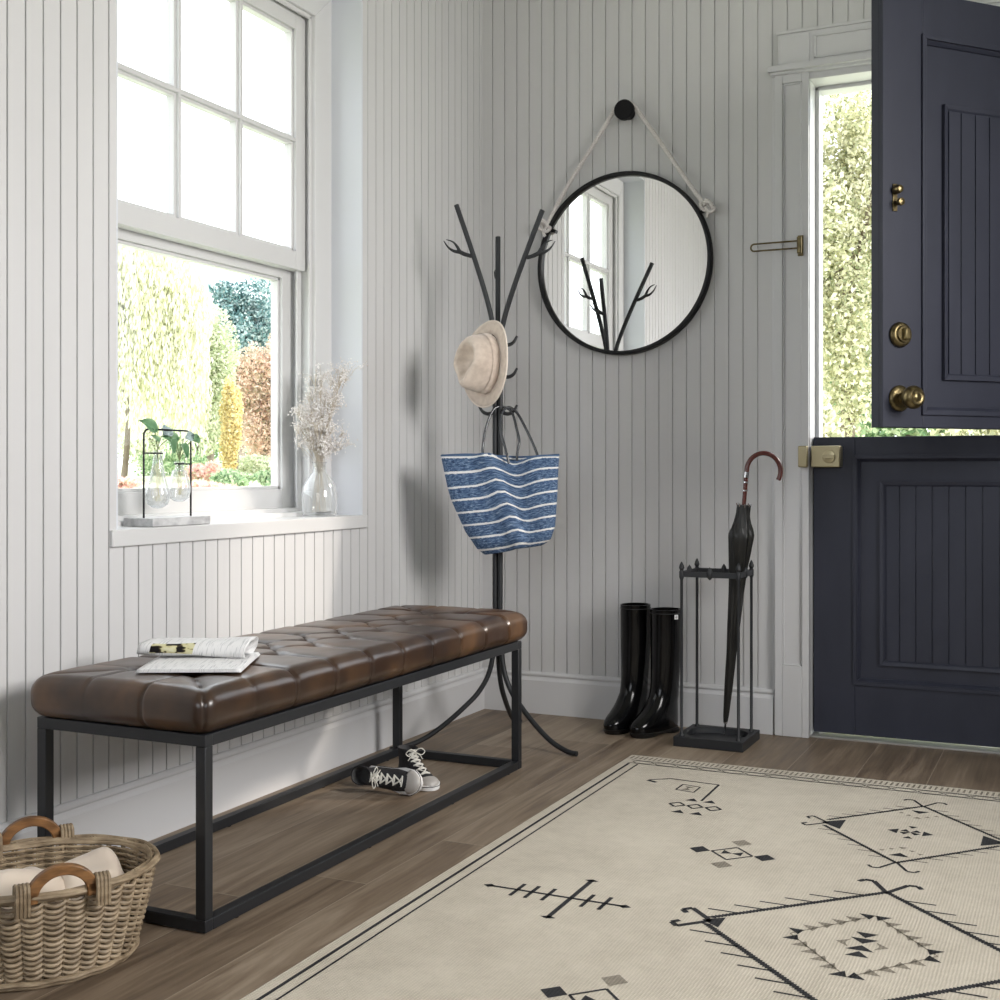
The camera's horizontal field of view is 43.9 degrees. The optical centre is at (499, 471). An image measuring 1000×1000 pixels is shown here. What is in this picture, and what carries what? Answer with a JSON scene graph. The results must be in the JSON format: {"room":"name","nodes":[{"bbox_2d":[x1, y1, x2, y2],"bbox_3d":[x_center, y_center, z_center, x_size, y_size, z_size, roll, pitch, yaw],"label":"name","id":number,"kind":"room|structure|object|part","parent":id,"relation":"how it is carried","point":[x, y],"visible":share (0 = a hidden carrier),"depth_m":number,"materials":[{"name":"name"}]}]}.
{"room":"entryway","nodes":[
{"label":"entryway","id":0,"kind":"room"},
{"bbox_2d":[0,0,481,822],"bbox_3d":[-1.332,-0.390,2.070,0.240,3.080,5.760,0,0,25],"label":"wall","id":1,"kind":"structure","parent":0,"point":[69,599],"depth_m":2.86,"materials":[{"name":"paint"}]},
{"bbox_2d":[110,515,367,547],"bbox_3d":[-0.684,0.149,3.282,0.119,0.039,1.088,0,0,25],"label":"window sill","id":2,"kind":"structure","parent":1,"relation":"attached to","point":[125,536],"depth_m":3.17,"materials":[{"name":"grey paint"}]},
{"bbox_2d":[124,428,209,526],"bbox_3d":[-0.809,0.012,3.027,0.090,0.233,0.212,0,0,25],"label":"stand","id":3,"kind":"object","parent":2,"relation":"on","point":[157,521],"visible":1,"depth_m":2.98,"materials":[{"name":"grey stone"}]},
{"bbox_2d":[145,451,170,508],"bbox_3d":[-0.823,0.018,2.986,0.060,0.139,0.060,0,0,25],"label":"vase","id":4,"kind":"object","parent":3,"relation":"on","point":[153,451],"visible":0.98,"depth_m":2.98,"materials":[{"name":"clear glass"}]},
{"bbox_2d":[139,418,176,500],"bbox_3d":[-0.823,-0.029,2.988,0.044,0.198,0.116,0,0,25],"label":"plant cutting","id":5,"kind":"object","parent":4,"relation":"in","point":[151,424],"visible":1,"depth_m":2.98,"materials":[{"name":"green plant"}]},
{"bbox_3d":[-0.818,-0.058,2.990,0.016,0.080,0.040,0,0,25],"label":"stem","id":6,"kind":"part","parent":5,"relation":"part of","materials":[{"name":"green plant"}]},
{"bbox_2d":[168,461,190,501],"bbox_3d":[-0.789,0.024,3.057,0.055,0.100,0.055,0,0,25],"label":"vase","id":7,"kind":"object","parent":3,"relation":"hanging from","point":[184,461],"visible":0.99,"depth_m":3.06,"materials":[{"name":"clear glass"}]},
{"bbox_2d":[161,427,199,494],"bbox_3d":[-0.786,-0.027,3.057,0.034,0.166,0.129,0,0,35],"label":"plant cutting","id":8,"kind":"object","parent":7,"relation":"in","point":[190,436],"visible":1,"depth_m":3.06,"materials":[{"name":"green plant"}]},
{"bbox_3d":[-0.785,-0.042,3.057,0.064,0.099,0.011,0,0,-44],"label":"stem","id":9,"kind":"part","parent":8,"relation":"part of","materials":[{"name":"green plant"}]},
{"bbox_2d":[301,463,336,516],"bbox_3d":[-0.527,0.050,3.623,0.104,0.158,0.104,0,0,25],"label":"glass vase","id":10,"kind":"object","parent":2,"relation":"on","point":[312,463],"visible":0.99,"depth_m":3.62,"materials":[{"name":"clear glass"}]},
{"bbox_2d":[288,357,368,511],"bbox_3d":[-0.499,-0.111,3.613,0.201,0.455,0.157,0,0,12],"label":"dried flowers","id":11,"kind":"object","parent":10,"relation":"in","point":[321,441],"visible":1,"depth_m":3.61,"materials":[{"name":"beige plant"}]},
{"bbox_2d":[116,0,362,529],"bbox_3d":[-0.746,-0.638,3.314,0.239,1.614,1.052,0,0,25],"label":"window","id":12,"kind":"structure","parent":1,"relation":"in","point":[316,278],"depth_m":3.69,"materials":[{"name":"grey paint"}]},
{"bbox_3d":[-0.824,-0.256,3.347,0.039,0.728,0.887,0,0,25],"label":"sash","id":13,"kind":"part","parent":12,"relation":"part of","materials":[{"name":"grey paint"}]},
{"bbox_3d":[-0.787,-0.979,3.320,0.040,0.760,0.885,0,0,25],"label":"sash","id":14,"kind":"part","parent":12,"relation":"part of","materials":[{"name":"grey paint"}]},
{"bbox_3d":[-0.780,-0.638,3.330,0.100,1.614,1.052,0,0,25],"label":"frame","id":15,"kind":"part","parent":12,"relation":"part of","materials":[{"name":"grey paint"}]},
{"bbox_2d":[0,667,483,866],"bbox_3d":[-1.207,0.777,2.033,0.017,0.146,5.400,0,0,25],"label":"baseboard","id":16,"kind":"structure","parent":1,"relation":"attached to","point":[153,806],"depth_m":3.24,"materials":[{"name":"grey paint"}]},
{"bbox_2d":[0,709,999,999],"bbox_3d":[0.387,0.910,1.260,4.040,0.120,5.760,0,0,25],"label":"floor","id":17,"kind":"structure","parent":0,"point":[232,960],"depth_m":2.91,"materials":[{"name":"brown wood"}]},
{"bbox_2d":[0,816,160,992],"bbox_3d":[-0.803,0.746,2.164,0.375,0.209,0.380,0,0,18],"label":"wicker basket","id":18,"kind":"object","parent":17,"relation":"on","point":[37,952],"visible":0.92,"depth_m":2.07,"materials":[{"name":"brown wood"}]},
{"bbox_3d":[-0.872,0.669,2.309,0.142,0.057,0.016,0,0,-29],"label":"handle","id":19,"kind":"part","parent":18,"relation":"part of","materials":[{"name":"brown wood"}]},
{"bbox_2d":[0,866,72,926],"bbox_3d":[-0.840,0.723,2.137,0.153,0.104,0.178,0,0,-38],"label":"folded cloth","id":20,"kind":"object","parent":18,"relation":"in","point":[8,877],"visible":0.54,"depth_m":2.09,"materials":[{"name":"beige fabric"}]},
{"bbox_3d":[-0.715,0.669,2.030,0.142,0.057,0.016,0,0,-29],"label":"handle","id":21,"kind":"part","parent":18,"relation":"part of","materials":[{"name":"brown wood"}]},
{"bbox_2d":[60,847,127,907],"bbox_3d":[-0.729,0.720,2.205,0.113,0.080,0.153,0,0,-25],"label":"folded cloth","id":22,"kind":"object","parent":18,"relation":"in","point":[101,859],"visible":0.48,"depth_m":2.20,"materials":[{"name":"beige fabric"}]},
{"bbox_2d":[31,605,526,933],"bbox_3d":[-0.424,0.622,3.006,0.447,0.456,1.464,0,0,25],"label":"bench","id":23,"kind":"object","parent":17,"relation":"on","point":[305,669],"visible":0.95,"depth_m":2.57,"materials":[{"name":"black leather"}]},
{"bbox_3d":[-0.900,0.665,2.460,0.022,0.319,0.022,0,0,25],"label":"leg","id":24,"kind":"part","parent":23,"relation":"part of","materials":[{"name":"black metal"}]},
{"bbox_2d":[135,652,259,672],"bbox_3d":[-0.613,0.388,2.544,0.205,0.008,0.235,0,0,-2],"label":"newspaper","id":25,"kind":"object","parent":23,"relation":"on","point":[161,664],"visible":0.77,"depth_m":2.48,"materials":[{"name":"white paper"}]},
{"bbox_2d":[136,637,257,657],"bbox_3d":[-0.632,0.365,2.597,0.240,0.039,0.100,0,0,3],"label":"newspaper","id":26,"kind":"object","parent":25,"relation":"on","point":[229,647],"visible":1,"depth_m":2.56,"materials":[{"name":"white paper"}]},
{"bbox_3d":[-0.546,0.665,2.293,0.022,0.319,0.022,0,0,25],"label":"leg","id":27,"kind":"part","parent":23,"relation":"part of","materials":[{"name":"black metal"}]},
{"bbox_2d":[31,605,526,732],"bbox_3d":[-0.424,0.439,3.006,0.446,0.089,1.464,0,0,25],"label":"cushion","id":28,"kind":"object","parent":23,"relation":"on","point":[304,668],"depth_m":2.58,"materials":[{"name":"brown leather"}]},
{"bbox_3d":[-0.426,0.495,3.006,0.414,0.022,1.415,0,0,25],"label":"seat frame","id":29,"kind":"part","parent":23,"relation":"part of","materials":[{"name":"black"}]},
{"bbox_3d":[-0.426,0.836,3.006,0.414,0.022,1.415,0,0,25],"label":"floor rail","id":30,"kind":"part","parent":23,"relation":"part of","materials":[{"name":"black metal"}]},
{"bbox_3d":[-0.307,0.665,3.719,0.022,0.319,0.022,0,0,25],"label":"leg","id":31,"kind":"part","parent":23,"relation":"part of","materials":[{"name":"black metal"}]},
{"bbox_3d":[0.047,0.665,3.552,0.022,0.319,0.022,0,0,25],"label":"leg","id":32,"kind":"part","parent":23,"relation":"part of","materials":[{"name":"black metal"}]},
{"bbox_2d":[351,765,422,795],"bbox_3d":[-0.300,0.809,3.263,0.186,0.078,0.097,0,0,34],"label":"sneaker","id":33,"kind":"object","parent":17,"relation":"on","point":[407,781],"visible":1,"depth_m":3.25,"materials":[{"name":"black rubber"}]},
{"bbox_2d":[397,744,439,791],"bbox_3d":[-0.227,0.802,3.383,0.076,0.095,0.195,0,0,-31],"label":"sneaker","id":34,"kind":"object","parent":17,"relation":"on","point":[408,754],"visible":0.82,"depth_m":3.38,"materials":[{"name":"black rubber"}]},
{"bbox_2d":[389,204,577,755],"bbox_3d":[-0.026,0.004,3.966,0.573,1.689,0.480,0,0,6],"label":"coat stand","id":35,"kind":"object","parent":17,"relation":"on","point":[497,442],"visible":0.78,"depth_m":3.86,"materials":[{"name":"grey metal"}]},
{"bbox_2d":[454,320,507,407],"bbox_3d":[-0.070,-0.332,3.785,0.120,0.271,0.239,0,0,-41],"label":"hat","id":36,"kind":"object","parent":35,"relation":"hanging from","point":[481,359],"visible":1,"depth_m":3.75,"materials":[{"name":"fabric"}]},
{"bbox_3d":[-0.079,-0.332,3.782,0.103,0.182,0.146,0,0,-37],"label":"crown","id":37,"kind":"part","parent":36,"relation":"part of","materials":[{"name":"fabric"}]},
{"bbox_2d":[441,406,559,554],"bbox_3d":[0.001,0.023,3.797,0.349,0.459,0.176,0,0,17],"label":"tote bag","id":38,"kind":"object","parent":35,"relation":"hanging from","point":[503,503],"visible":1,"depth_m":3.75,"materials":[{"name":"blue fabric"}]},
{"bbox_3d":[0.001,-0.042,3.783,0.364,0.032,0.117,0,0,-3],"label":"rim cord","id":39,"kind":"part","parent":38,"relation":"part of","materials":[{"name":"white fabric"}]},
{"bbox_3d":[0.004,-0.116,3.846,0.121,0.182,0.055,0,0,2],"label":"handle","id":40,"kind":"part","parent":38,"relation":"part of","materials":[{"name":"grey fabric"}]},
{"bbox_3d":[0.044,-0.115,3.794,0.094,0.181,0.142,0,0,-37],"label":"handle","id":41,"kind":"part","parent":38,"relation":"part of","materials":[{"name":"grey fabric"}]},
{"bbox_2d":[240,755,999,999],"bbox_3d":[0.656,0.846,2.213,1.746,0.006,2.478,0,0,25],"label":"rug","id":42,"kind":"object","parent":17,"relation":"on","point":[654,878],"visible":1,"depth_m":2.42,"materials":[{"name":"beige fabric"}]},
{"bbox_2d":[603,603,650,734],"bbox_3d":[0.415,0.645,4.091,0.096,0.410,0.220,0,0,40],"label":"boot","id":43,"kind":"object","parent":17,"relation":"on","point":[634,617],"visible":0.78,"depth_m":4.09,"materials":[{"name":"black rubber"}]},
{"bbox_2d":[629,607,679,738],"bbox_3d":[0.508,0.649,4.024,0.104,0.402,0.219,0,0,42],"label":"boot","id":44,"kind":"object","parent":17,"relation":"on","point":[659,714],"visible":0.94,"depth_m":4.02,"materials":[{"name":"black rubber"}]},
{"bbox_2d":[673,559,759,752],"bbox_3d":[0.682,0.564,3.901,0.220,0.572,0.214,0,0,25],"label":"umbrella stand","id":45,"kind":"object","parent":17,"relation":"on","point":[738,739],"visible":1,"depth_m":3.86,"materials":[{"name":"grey metal"}]},
{"bbox_3d":[0.565,0.549,3.860,0.017,0.542,0.017,0,0,25],"label":"rod","id":46,"kind":"part","parent":45,"relation":"part of","materials":[{"name":"grey metal"}]},
{"bbox_3d":[0.636,0.549,4.010,0.017,0.542,0.017,0,0,25],"label":"rod","id":47,"kind":"part","parent":45,"relation":"part of","materials":[{"name":"grey metal"}]},
{"bbox_3d":[0.681,0.318,3.897,0.188,0.017,0.175,0,0,25],"label":"rail","id":48,"kind":"part","parent":45,"relation":"part of","materials":[{"name":"grey metal"}]},
{"bbox_3d":[0.727,0.549,3.788,0.017,0.542,0.017,0,0,25],"label":"rod","id":49,"kind":"part","parent":45,"relation":"part of","materials":[{"name":"grey metal"}]},
{"bbox_3d":[0.796,0.549,3.931,0.017,0.542,0.017,0,0,25],"label":"rod","id":50,"kind":"part","parent":45,"relation":"part of","materials":[{"name":"grey metal"}]},
{"bbox_2d":[723,451,782,734],"bbox_3d":[0.784,0.381,3.865,0.181,0.894,0.079,0,0,20],"label":"umbrella","id":51,"kind":"object","parent":45,"relation":"in","point":[741,533],"visible":0.94,"depth_m":3.86,"materials":[{"name":"fabric"}]},
{"bbox_3d":[0.816,0.024,3.865,0.128,0.179,0.019,0,0,3],"label":"handle","id":52,"kind":"part","parent":51,"relation":"part of","materials":[{"name":"red wood"}]},
{"bbox_2d":[482,0,985,733],"bbox_3d":[1.687,-0.390,3.737,3.800,3.080,0.150,0,0,25],"label":"wall","id":53,"kind":"structure","parent":0,"point":[654,446],"depth_m":4.22,"materials":[{"name":"paint"}]},
{"bbox_2d":[614,99,634,120],"bbox_3d":[0.428,-1.222,4.210,0.068,0.068,0.066,0,0,25],"label":"peg","id":54,"kind":"object","parent":53,"relation":"attached to","point":[624,110],"visible":1,"depth_m":4.18,"materials":[{"name":"black metal"}]},
{"bbox_2d":[538,100,715,354],"bbox_3d":[0.424,-0.830,4.221,0.643,0.862,0.045,0,0,25],"label":"round mirror","id":55,"kind":"object","parent":53,"relation":"attached to","point":[628,266],"visible":0.98,"depth_m":4.23,"materials":[{"name":"black metal"}]},
{"bbox_3d":[0.422,-0.710,4.236,0.597,0.597,0.014,0,0,25],"label":"glass","id":56,"kind":"part","parent":55,"relation":"part of","materials":[{"name":"white mirror"}]},
{"bbox_2d":[484,667,773,734],"bbox_3d":[0.410,0.777,4.247,1.055,0.146,0.017,0,0,25],"label":"baseboard","id":57,"kind":"structure","parent":53,"relation":"attached to","point":[549,693],"depth_m":4.27,"materials":[{"name":"grey paint"}]},
{"bbox_2d":[750,235,803,255],"bbox_3d":[0.889,-0.723,3.993,0.169,0.066,0.020,0,0,25],"label":"guard","id":58,"kind":"object","parent":53,"relation":"attached to","point":[800,239],"visible":1,"depth_m":3.96,"materials":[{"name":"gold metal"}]},
{"bbox_3d":[0.957,-0.723,3.961,0.020,0.066,0.020,0,0,25],"label":"hinge plate","id":59,"kind":"part","parent":58,"relation":"part of","materials":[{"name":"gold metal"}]},
{"bbox_2d":[798,446,807,466],"bbox_3d":[0.965,-0.049,3.954,0.028,0.068,0.026,0,0,25],"label":"keep","id":60,"kind":"object","parent":53,"relation":"attached to","point":[802,450],"visible":1,"depth_m":3.94,"materials":[{"name":"gold metal"}]},
{"bbox_2d":[768,0,999,737],"bbox_3d":[1.427,-0.284,3.832,1.162,2.268,0.200,0,0,25],"label":"trim","id":61,"kind":"structure","parent":53,"relation":"attached to","point":[816,62],"depth_m":3.99,"materials":[{"name":"grey paint"}]},
{"bbox_2d":[810,731,999,753],"bbox_3d":[1.437,0.847,3.853,0.910,0.006,0.154,0,0,25],"label":"threshold","id":62,"kind":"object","parent":53,"relation":"attached to","point":[847,737],"depth_m":3.88,"materials":[{"name":"silver metal"}]},
{"bbox_2d":[811,435,999,747],"bbox_3d":[1.414,0.363,3.812,0.895,0.950,0.108,0,0,25],"label":"door","id":63,"kind":"structure","parent":53,"relation":"in","point":[907,528],"depth_m":3.89,"materials":[{"name":"blue paint"}]},
{"bbox_3d":[1.419,0.311,3.823,0.647,0.733,0.022,0,0,25],"label":"panel moulding","id":64,"kind":"part","parent":63,"relation":"part of","materials":[{"name":"blue paint"}]},
{"bbox_3d":[1.423,0.321,3.830,0.445,0.551,0.006,0,0,25],"label":"beaded panel","id":65,"kind":"part","parent":63,"relation":"part of","materials":[{"name":"blue paint"}]},
{"bbox_2d":[871,0,999,429],"bbox_3d":[1.397,-0.681,3.338,0.895,1.133,0.115,0,0,-23],"label":"door","id":66,"kind":"structure","parent":53,"relation":"in","point":[935,64],"depth_m":3.26,"materials":[{"name":"blue paint"}]},
{"bbox_3d":[1.041,-0.190,3.164,0.068,0.068,0.070,0,0,-23],"label":"knob","id":67,"kind":"part","parent":66,"relation":"part of","materials":[{"name":"gold metal"}]},
{"bbox_3d":[1.391,-0.643,3.353,0.647,0.990,0.021,0,0,-23],"label":"panel moulding","id":68,"kind":"part","parent":66,"relation":"part of","materials":[{"name":"blue paint"}]},
{"bbox_3d":[1.388,-0.605,3.360,0.445,0.693,0.006,0,0,-23],"label":"beaded panel","id":69,"kind":"part","parent":66,"relation":"part of","materials":[{"name":"blue paint"}]},
{"label":"outside","id":70,"kind":"structure","parent":0,"visible":0},
{"bbox_2d":[118,468,261,487],"bbox_3d":[-6.174,0.458,26.704,90.000,1.424,85.000,0,0,25],"label":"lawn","id":71,"kind":"structure","parent":70,"point":[152,480],"depth_m":23.99,"materials":[{"name":"green plant"}]},
{"bbox_2d":[118,475,142,487],"bbox_3d":[-5.326,0.163,17.536,0.570,0.251,0.523,0,0,25],"label":"shrub","id":72,"kind":"object","parent":71,"relation":"on","point":[127,482],"visible":0.59,"depth_m":17.40,"materials":[{"name":"plant"}]},
{"bbox_2d":[118,408,159,451],"bbox_3d":[-10.890,-2.018,32.864,3.616,4.583,3.248,0,0,-21],"label":"broadleaf tree","id":73,"kind":"object","parent":71,"relation":"on","point":[123,424],"visible":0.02,"depth_m":33.07,"materials":[{"name":"green plant"}]},
{"bbox_2d":[118,404,182,467],"bbox_3d":[-17.461,-2.300,61.997,4.755,4.944,2.696,0,0,42],"label":"broadleaf tree","id":74,"kind":"object","parent":71,"relation":"on","point":[152,442],"visible":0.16,"depth_m":61.82,"materials":[{"name":"green plant"}]},
{"bbox_2d":[118,246,214,477],"bbox_3d":[-7.303,-2.180,24.005,3.523,5.275,3.445,0,0,-43],"label":"weeping willow","id":75,"kind":"object","parent":71,"relation":"on","point":[164,324],"visible":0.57,"depth_m":23.07,"materials":[{"name":"green plant"}]},
{"bbox_2d":[134,450,208,475],"bbox_3d":[-7.131,-0.136,26.978,1.732,0.733,1.521,0,0,25],"label":"shrub","id":76,"kind":"object","parent":71,"relation":"on","point":[168,467],"visible":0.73,"depth_m":26.78,"materials":[{"name":"green plant"}]},
{"bbox_2d":[156,400,221,466],"bbox_3d":[-11.451,-1.517,46.801,3.300,3.376,2.984,0,0,0],"label":"broadleaf tree","id":77,"kind":"object","parent":71,"relation":"on","point":[216,452],"visible":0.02,"depth_m":46.76,"materials":[{"name":"green plant"}]},
{"bbox_2d":[183,459,221,481],"bbox_3d":[-5.498,-0.029,22.974,0.753,0.440,0.743,0,0,25],"label":"shrub","id":78,"kind":"object","parent":71,"relation":"on","point":[199,471],"visible":0.91,"depth_m":22.82,"materials":[{"name":"plant"}]},
{"bbox_2d":[180,481,237,486],"bbox_3d":[-3.925,0.204,16.644,0.752,0.179,0.772,0,0,25],"label":"shrub","id":79,"kind":"object","parent":71,"relation":"on","point":[197,484],"visible":0.42,"depth_m":16.43,"materials":[{"name":"plant"}]},
{"bbox_2d":[189,303,240,461],"bbox_3d":[-6.713,-1.811,28.540,1.552,4.343,1.746,0,0,-6],"label":"broadleaf tree","id":80,"kind":"object","parent":71,"relation":"on","point":[222,351],"visible":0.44,"depth_m":28.12,"materials":[{"name":"green plant"}]},
{"bbox_2d":[218,376,243,469],"bbox_3d":[-5.311,-0.744,24.501,0.526,2.310,0.473,0,0,25],"label":"conifer","id":81,"kind":"object","parent":71,"relation":"on","point":[231,408],"visible":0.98,"depth_m":24.41,"materials":[{"name":"yellow plant"}]},
{"bbox_2d":[209,468,256,485],"bbox_3d":[-4.099,0.097,19.044,0.879,0.330,0.870,0,0,25],"label":"shrub","id":82,"kind":"object","parent":71,"relation":"on","point":[229,476],"visible":0.92,"depth_m":18.79,"materials":[{"name":"green plant"}]},
{"bbox_2d":[208,276,270,466],"bbox_3d":[-8.071,-3.010,37.997,2.707,6.556,2.442,0,0,25],"label":"broadleaf tree","id":83,"kind":"object","parent":71,"relation":"on","point":[251,317],"visible":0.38,"depth_m":37.62,"materials":[{"name":"green plant"}]},
{"bbox_2d":[229,454,270,473],"bbox_3d":[-4.981,-0.104,25.929,1.770,0.550,1.368,0,0,9],"label":"shrub","id":84,"kind":"object","parent":71,"relation":"on","point":[248,463],"visible":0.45,"depth_m":25.59,"materials":[{"name":"green plant"}]},
{"bbox_2d":[230,333,270,456],"bbox_3d":[-5.828,-1.661,31.143,1.876,3.944,1.762,0,0,-26],"label":"broadleaf tree","id":85,"kind":"object","parent":71,"relation":"on","point":[253,377],"visible":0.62,"depth_m":30.68,"materials":[{"name":"orange plant"}]},
{"bbox_2d":[255,468,270,485],"bbox_3d":[-3.090,0.145,17.003,0.524,0.437,0.449,0,0,25],"label":"shrub","id":86,"kind":"object","parent":71,"relation":"on","point":[263,478],"visible":0.23,"depth_m":16.94,"materials":[{"name":"green plant"}]},
{"bbox_2d":[823,390,844,436],"bbox_3d":[2.338,0.262,8.990,0.473,1.793,0.455,0,0,25],"label":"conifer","id":87,"kind":"object","parent":71,"relation":"on","point":[828,425],"visible":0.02,"depth_m":8.94,"materials":[{"name":"green plant"}]},
{"bbox_2d":[823,90,872,436],"bbox_3d":[3.604,-2.006,13.466,2.954,5.434,1.945,0,0,22],"label":"hedge","id":88,"kind":"object","parent":71,"relation":"on","point":[847,188],"visible":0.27,"depth_m":13.12,"materials":[{"name":"green plant"}]},
{"bbox_2d":[823,241,973,436],"bbox_3d":[4.994,-1.597,16.099,3.181,4.330,2.717,0,0,25],"label":"broadleaf tree","id":89,"kind":"object","parent":71,"relation":"on","point":[875,432],"visible":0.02,"depth_m":15.84,"materials":[{"name":"green plant"}]},
{"bbox_2d":[930,429,999,435],"bbox_3d":[5.147,-0.305,11.925,1.788,2.148,2.155,0,0,-22],"label":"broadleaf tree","id":90,"kind":"object","parent":71,"relation":"on","point":[948,432],"visible":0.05,"depth_m":12.16,"materials":[{"name":"green plant"}]}
]}

